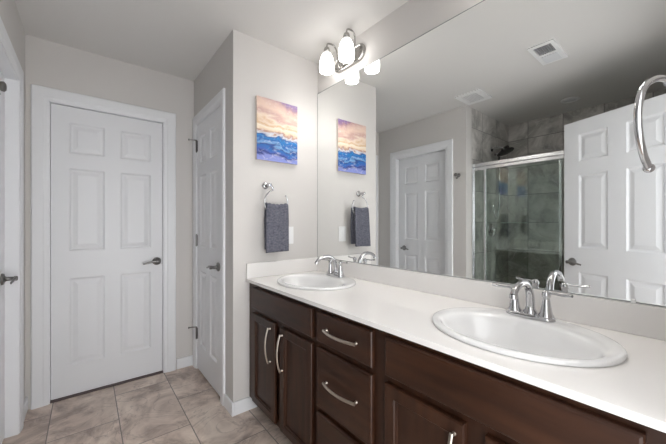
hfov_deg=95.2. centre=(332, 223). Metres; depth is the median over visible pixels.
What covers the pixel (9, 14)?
wall
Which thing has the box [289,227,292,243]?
switch plate
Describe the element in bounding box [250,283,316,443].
base cabinet
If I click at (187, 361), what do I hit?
baseboard
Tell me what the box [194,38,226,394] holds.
wall
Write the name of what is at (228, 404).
baseboard
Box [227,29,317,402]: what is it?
wall
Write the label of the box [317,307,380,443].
base cabinet
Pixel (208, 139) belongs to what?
door
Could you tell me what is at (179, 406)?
floor
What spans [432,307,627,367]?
oval sink
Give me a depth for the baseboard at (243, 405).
1.95 m
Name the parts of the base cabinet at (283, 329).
door, handle, handle, door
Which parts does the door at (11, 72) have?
handle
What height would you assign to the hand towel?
0.329 m
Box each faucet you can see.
[315,255,347,276]
[492,280,572,321]
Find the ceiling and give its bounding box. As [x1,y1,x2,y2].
[14,0,408,80]
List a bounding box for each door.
[0,17,23,443]
[31,84,175,409]
[188,88,224,405]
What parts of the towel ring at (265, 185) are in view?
post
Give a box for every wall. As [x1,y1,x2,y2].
[0,0,24,399]
[25,35,193,409]
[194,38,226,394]
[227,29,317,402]
[318,0,660,306]
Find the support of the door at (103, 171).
in the wall at (49, 64)
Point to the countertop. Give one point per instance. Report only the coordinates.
(401, 303)
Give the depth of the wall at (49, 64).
2.32 m
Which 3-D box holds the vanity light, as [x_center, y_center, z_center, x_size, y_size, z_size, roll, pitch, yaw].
[0.048,-1.129,1.995,0.170,0.204,0.300,0,0,-39]
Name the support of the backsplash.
attached to the wall at (411, 20)
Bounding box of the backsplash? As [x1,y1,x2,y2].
[317,259,665,340]
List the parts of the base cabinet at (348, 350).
drawer, handle, handle, drawer, drawer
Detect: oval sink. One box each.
[277,273,355,290]
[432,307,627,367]
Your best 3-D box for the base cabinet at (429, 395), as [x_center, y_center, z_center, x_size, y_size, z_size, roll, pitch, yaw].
[0.585,0.791,0.960,0.578,0.838,0.732,0,0,-39]
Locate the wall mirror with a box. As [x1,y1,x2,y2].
[317,0,665,306]
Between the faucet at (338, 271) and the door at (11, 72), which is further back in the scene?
the faucet at (338, 271)
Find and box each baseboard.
[24,397,27,419]
[176,355,192,368]
[224,393,233,416]
[234,396,257,415]
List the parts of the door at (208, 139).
handle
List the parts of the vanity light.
lamp shade, arm, lamp shade, plate, arm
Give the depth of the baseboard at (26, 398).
1.93 m
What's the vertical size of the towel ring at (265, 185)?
0.231 m
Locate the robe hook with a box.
[0,81,6,91]
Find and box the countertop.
[246,257,665,432]
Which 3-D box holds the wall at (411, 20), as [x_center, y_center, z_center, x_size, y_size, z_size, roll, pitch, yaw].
[0.530,-0.010,1.631,0.120,2.440,2.108,0,0,-39]
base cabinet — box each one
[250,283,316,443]
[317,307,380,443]
[381,330,665,443]
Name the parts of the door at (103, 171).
handle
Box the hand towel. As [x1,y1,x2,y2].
[264,202,288,252]
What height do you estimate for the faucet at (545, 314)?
0.141 m
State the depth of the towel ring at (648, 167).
0.57 m
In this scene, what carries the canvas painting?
attached to the wall at (255, 67)
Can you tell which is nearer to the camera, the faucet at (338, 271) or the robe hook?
the robe hook
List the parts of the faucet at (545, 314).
lever, handle, spout, plate, handle, lever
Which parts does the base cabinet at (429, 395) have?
door, handle, door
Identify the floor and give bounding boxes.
[2,365,292,443]
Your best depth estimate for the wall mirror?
1.26 m
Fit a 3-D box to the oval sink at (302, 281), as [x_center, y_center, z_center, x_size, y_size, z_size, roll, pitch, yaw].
[-0.105,0.418,1.854,0.443,0.160,0.535,0,0,-39]
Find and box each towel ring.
[262,182,287,208]
[633,75,665,172]
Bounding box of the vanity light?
[319,28,365,74]
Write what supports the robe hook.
attached to the wall at (9, 14)
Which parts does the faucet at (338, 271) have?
spout, handle, plate, handle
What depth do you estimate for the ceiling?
1.87 m
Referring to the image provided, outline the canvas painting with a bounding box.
[255,95,296,164]

